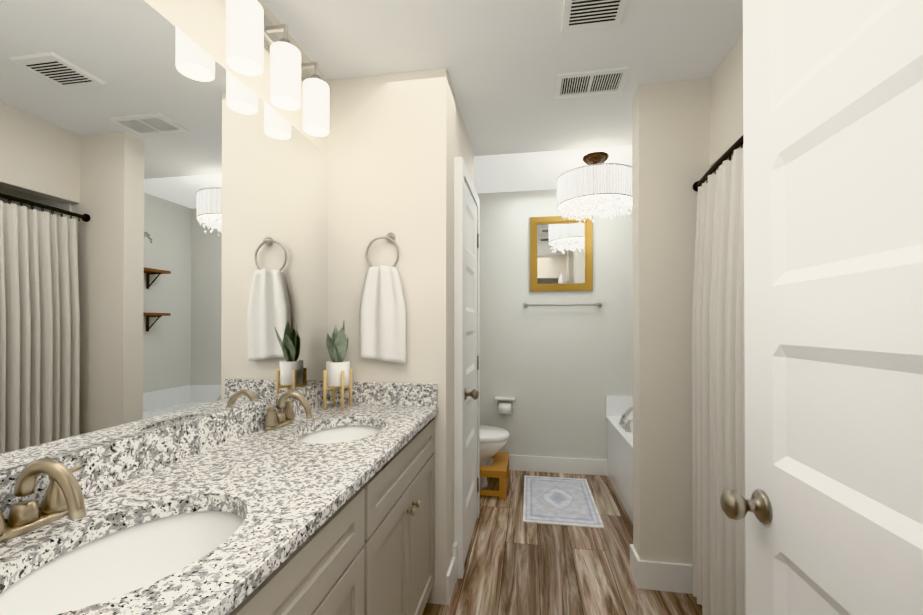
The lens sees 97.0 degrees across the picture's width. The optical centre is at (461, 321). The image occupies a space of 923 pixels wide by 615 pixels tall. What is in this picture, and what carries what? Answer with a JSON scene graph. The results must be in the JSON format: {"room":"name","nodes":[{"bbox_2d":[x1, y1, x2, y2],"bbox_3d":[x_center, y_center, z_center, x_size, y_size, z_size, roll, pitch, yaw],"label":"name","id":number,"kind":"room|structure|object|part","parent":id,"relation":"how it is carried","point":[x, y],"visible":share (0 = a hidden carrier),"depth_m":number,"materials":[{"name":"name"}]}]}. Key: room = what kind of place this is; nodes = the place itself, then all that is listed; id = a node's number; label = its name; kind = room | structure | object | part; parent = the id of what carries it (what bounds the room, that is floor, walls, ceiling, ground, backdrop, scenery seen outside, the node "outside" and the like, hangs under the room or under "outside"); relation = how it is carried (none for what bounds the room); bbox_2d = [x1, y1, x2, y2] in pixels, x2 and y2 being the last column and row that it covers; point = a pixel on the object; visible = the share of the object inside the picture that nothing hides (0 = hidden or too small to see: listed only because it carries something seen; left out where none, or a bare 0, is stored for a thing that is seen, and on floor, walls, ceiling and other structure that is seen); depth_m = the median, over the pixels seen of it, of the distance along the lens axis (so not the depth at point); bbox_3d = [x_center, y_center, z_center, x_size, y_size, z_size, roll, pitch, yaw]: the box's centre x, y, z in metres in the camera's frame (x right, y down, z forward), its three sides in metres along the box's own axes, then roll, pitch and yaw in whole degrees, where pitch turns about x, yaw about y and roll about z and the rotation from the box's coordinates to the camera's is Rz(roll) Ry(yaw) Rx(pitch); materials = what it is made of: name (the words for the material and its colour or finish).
{"room":"bathroom","nodes":[
{"label":"bathroom","id":0,"kind":"room"},
{"bbox_2d":[145,0,327,154],"bbox_3d":[-0.771,0.057,1.480,0.100,2.440,4.750,0,0,9],"label":"wall","id":1,"kind":"structure","parent":0,"point":[201,24],"depth_m":1.27,"materials":[{"name":"beige paint"}]},
{"bbox_2d":[0,0,327,470],"bbox_3d":[-0.773,-0.265,1.145,0.005,1.077,1.632,0,0,9],"label":"vanity mirror","id":2,"kind":"object","parent":1,"relation":"attached to","point":[163,221],"visible":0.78,"depth_m":1.00,"materials":[{"name":"clear glass"}]},
{"bbox_2d":[0,382,327,493],"bbox_3d":[-0.765,0.325,1.139,0.020,0.099,1.633,0,0,9],"label":"backsplash","id":3,"kind":"structure","parent":1,"relation":"attached to","point":[121,459],"depth_m":1.07,"materials":[{"name":"grey stone"}]},
{"bbox_2d":[226,0,328,136],"bbox_3d":[-0.650,-0.949,1.468,0.142,0.328,0.600,0,0,9],"label":"sconce","id":4,"kind":"object","parent":1,"relation":"attached to","point":[252,29],"visible":1,"depth_m":1.42,"materials":[{"name":"white glass"}]},
{"bbox_2d":[328,68,473,604],"bbox_3d":[-0.279,0.064,2.366,0.580,2.440,0.940,0,0,9],"label":"wall","id":5,"kind":"structure","parent":0,"point":[398,143],"depth_m":1.90,"materials":[{"name":"beige paint"}]},
{"bbox_2d":[328,382,437,405],"bbox_3d":[-0.366,0.330,1.890,0.519,0.099,0.020,0,0,9],"label":"backsplash","id":6,"kind":"structure","parent":5,"relation":"attached to","point":[382,393],"depth_m":1.87,"materials":[{"name":"grey stone"}]},
{"bbox_2d":[360,232,406,362],"bbox_3d":[-0.358,-0.114,1.868,0.214,0.603,0.069,0,0,9],"label":"towel ring","id":7,"kind":"object","parent":5,"relation":"attached to","point":[383,324],"visible":1,"depth_m":1.85,"materials":[{"name":"white fabric"}]},
{"bbox_2d":[454,157,479,578],"bbox_3d":[0.043,0.228,2.401,0.042,2.112,0.712,0,0,9],"label":"door frame","id":8,"kind":"structure","parent":5,"relation":"attached to","point":[461,173],"depth_m":2.05,"materials":[{"name":"white wood"}]},
{"bbox_2d":[464,180,478,563],"bbox_3d":[0.079,0.261,2.397,0.106,2.030,0.581,0,0,9],"label":"closet door","id":9,"kind":"structure","parent":5,"relation":"in","point":[471,367],"depth_m":2.41,"materials":[{"name":"white wood"}]},
{"bbox_2d":[262,0,742,192],"bbox_3d":[0.571,-1.214,1.266,2.820,0.100,4.750,0,0,9],"label":"ceiling","id":10,"kind":"structure","parent":0,"point":[504,63],"depth_m":1.78,"materials":[{"name":"grey paint"}]},
{"bbox_2d":[554,66,630,98],"bbox_3d":[0.623,-1.154,1.977,0.330,0.010,0.200,0,0,9],"label":"ceiling vent","id":11,"kind":"object","parent":10,"relation":"in","point":[591,82],"visible":1,"depth_m":1.97,"materials":[{"name":"white metal"}]},
{"bbox_2d":[561,0,626,32],"bbox_3d":[0.487,-1.155,1.492,0.226,0.015,0.226,0,0,9],"label":"exhaust fan","id":12,"kind":"object","parent":10,"relation":"attached to","point":[578,15],"visible":1,"depth_m":1.52,"materials":[{"name":"white"}]},
{"bbox_2d":[557,152,631,224],"bbox_3d":[0.936,-0.933,2.850,0.532,0.439,0.532,0,0,9],"label":"chandelier","id":13,"kind":"object","parent":10,"relation":"hanging from","point":[596,185],"visible":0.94,"depth_m":2.69,"materials":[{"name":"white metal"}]},
{"bbox_2d":[477,189,632,459],"bbox_3d":[1.002,0.072,3.542,2.720,2.440,0.100,0,0,9],"label":"wall","id":14,"kind":"structure","parent":0,"point":[559,373],"depth_m":3.53,"materials":[{"name":"white paint"}]},
{"bbox_2d":[495,397,514,413],"bbox_3d":[0.378,0.725,3.533,0.170,0.135,0.112,0,0,9],"label":"toilet paper holder","id":15,"kind":"object","parent":14,"relation":"attached to","point":[504,406],"visible":1,"depth_m":3.50,"materials":[{"name":"white paper"}]},
{"bbox_2d":[487,455,607,475],"bbox_3d":[0.440,1.227,3.569,1.600,0.130,0.014,0,0,9],"label":"baseboard","id":16,"kind":"structure","parent":14,"relation":"attached to","point":[516,462],"depth_m":3.50,"materials":[{"name":"white wood"}]},
{"bbox_2d":[530,216,592,291],"bbox_3d":[0.853,-0.588,3.505,0.524,0.644,0.030,0,0,9],"label":"mirror","id":17,"kind":"object","parent":14,"relation":"attached to","point":[561,253],"visible":0.85,"depth_m":3.51,"materials":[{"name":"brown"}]},
{"bbox_2d":[524,303,601,307],"bbox_3d":[0.860,-0.143,3.481,0.656,0.039,0.068,0,0,9],"label":"towel bar","id":18,"kind":"object","parent":14,"relation":"attached to","point":[597,305],"visible":1,"depth_m":3.46,"materials":[{"name":"white metal"}]},
{"bbox_2d":[422,470,701,614],"bbox_3d":[0.571,1.326,1.248,2.820,0.100,4.750,0,0,9],"label":"floor","id":19,"kind":"structure","parent":0,"point":[514,564],"depth_m":2.13,"materials":[{"name":"brown wood"}]},
{"bbox_2d":[224,410,437,614],"bbox_3d":[-0.498,0.844,1.091,0.560,0.862,1.633,0,0,9],"label":"bathroom vanity","id":20,"kind":"object","parent":19,"relation":"on","point":[374,554],"depth_m":1.11,"materials":[{"name":"beige paint"}]},
{"bbox_2d":[0,402,437,614],"bbox_3d":[-0.507,0.393,1.095,0.543,0.036,1.633,0,0,9],"label":"countertop","id":21,"kind":"structure","parent":20,"relation":"on","point":[300,484],"depth_m":0.89,"materials":[{"name":"grey stone"}]},
{"bbox_2d":[0,454,95,541],"bbox_3d":[-0.739,0.308,0.728,0.152,0.127,0.181,0,0,9],"label":"faucet","id":22,"kind":"object","parent":21,"relation":"on","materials":[{"name":"gold metal"}]},
{"bbox_2d":[0,498,267,614],"bbox_3d":[-0.551,0.484,0.696,0.352,0.176,0.435,0,0,9],"label":"sink","id":23,"kind":"object","parent":21,"relation":"in","point":[105,570],"depth_m":0.79,"materials":[{"name":"white ceramic"}]},
{"bbox_2d":[256,390,315,429],"bbox_3d":[-0.613,0.313,1.483,0.152,0.127,0.181,0,0,9],"label":"faucet","id":24,"kind":"object","parent":21,"relation":"on","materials":[{"name":"gold metal"}]},
{"bbox_2d":[284,418,387,445],"bbox_3d":[-0.426,0.489,1.450,0.352,0.176,0.435,0,0,9],"label":"sink","id":25,"kind":"object","parent":21,"relation":"in","point":[350,433],"depth_m":1.60,"materials":[{"name":"white ceramic"}]},
{"bbox_2d":[323,321,352,409],"bbox_3d":[-0.547,0.185,1.797,0.102,0.386,0.119,0,0,9],"label":"potted plant","id":26,"kind":"object","parent":21,"relation":"on","point":[338,373],"visible":1,"depth_m":1.77,"materials":[{"name":"white ceramic"}]},
{"bbox_2d":[480,452,508,499],"bbox_3d":[0.218,1.188,3.208,0.290,0.202,0.450,0,0,9],"label":"stool","id":27,"kind":"object","parent":19,"relation":"on","point":[499,468],"visible":0.62,"depth_m":2.99,"materials":[{"name":"brown wood"}]},
{"bbox_2d":[480,425,509,488],"bbox_3d":[-0.015,0.893,3.249,0.792,0.795,0.450,0,0,9],"label":"toilet","id":28,"kind":"object","parent":19,"relation":"on","point":[493,441],"visible":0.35,"depth_m":3.11,"materials":[{"name":"white ceramic"}]},
{"bbox_2d":[523,475,603,528],"bbox_3d":[0.707,1.284,2.979,0.500,0.006,0.810,0,0,9],"label":"rug","id":29,"kind":"object","parent":19,"relation":"on","point":[560,501],"visible":0.86,"depth_m":2.88,"materials":[{"name":"grey fabric"}]},
{"bbox_2d":[606,396,632,523],"bbox_3d":[1.516,0.951,2.707,0.830,0.670,1.362,0,0,9],"label":"bathtub","id":30,"kind":"object","parent":19,"relation":"on","point":[619,414],"visible":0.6,"depth_m":3.05,"materials":[{"name":"white ceramic"}]},
{"bbox_2d":[632,78,718,564],"bbox_3d":[1.486,0.061,1.946,1.240,2.440,0.130,0,0,9],"label":"wall","id":31,"kind":"structure","parent":0,"point":[671,166],"depth_m":1.97,"materials":[{"name":"beige paint"}]},
{"bbox_2d":[634,556,692,593],"bbox_3d":[1.063,1.216,1.935,0.434,0.130,0.014,0,0,9],"label":"baseboard","id":32,"kind":"structure","parent":31,"relation":"attached to","point":[664,576],"depth_m":1.95,"materials":[{"name":"white wood"}]},
{"bbox_2d":[710,33,742,165],"bbox_3d":[1.104,-0.955,1.180,0.100,0.420,1.520,0,0,9],"label":"wall","id":33,"kind":"structure","parent":0,"point":[726,105],"depth_m":1.78,"materials":[{"name":"beige paint"}]},
{"bbox_2d":[720,0,922,614],"bbox_3d":[0.546,0.248,0.535,0.111,2.030,0.760,0,0,9],"label":"door","id":34,"kind":"structure","parent":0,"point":[829,507],"depth_m":0.65,"materials":[{"name":"white wood"}]},
{"bbox_3d":[1.206,0.049,0.325,1.060,2.440,0.120,0,0,9],"label":"wall","id":35,"kind":"structure","parent":0,"visible":0},
{"bbox_2d":[692,135,745,614],"bbox_3d":[0.970,0.284,1.194,0.137,1.913,1.520,0,0,9],"label":"shower curtain","id":36,"kind":"object","parent":35,"relation":"attached to","point":[718,450],"visible":0.48,"depth_m":1.56,"materials":[{"name":"grey fabric"}]},
{"bbox_3d":[0.982,-0.650,1.198,0.085,0.047,1.520,0,0,9],"label":"rod","id":37,"kind":"part","parent":36,"relation":"part of","materials":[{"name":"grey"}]}
]}

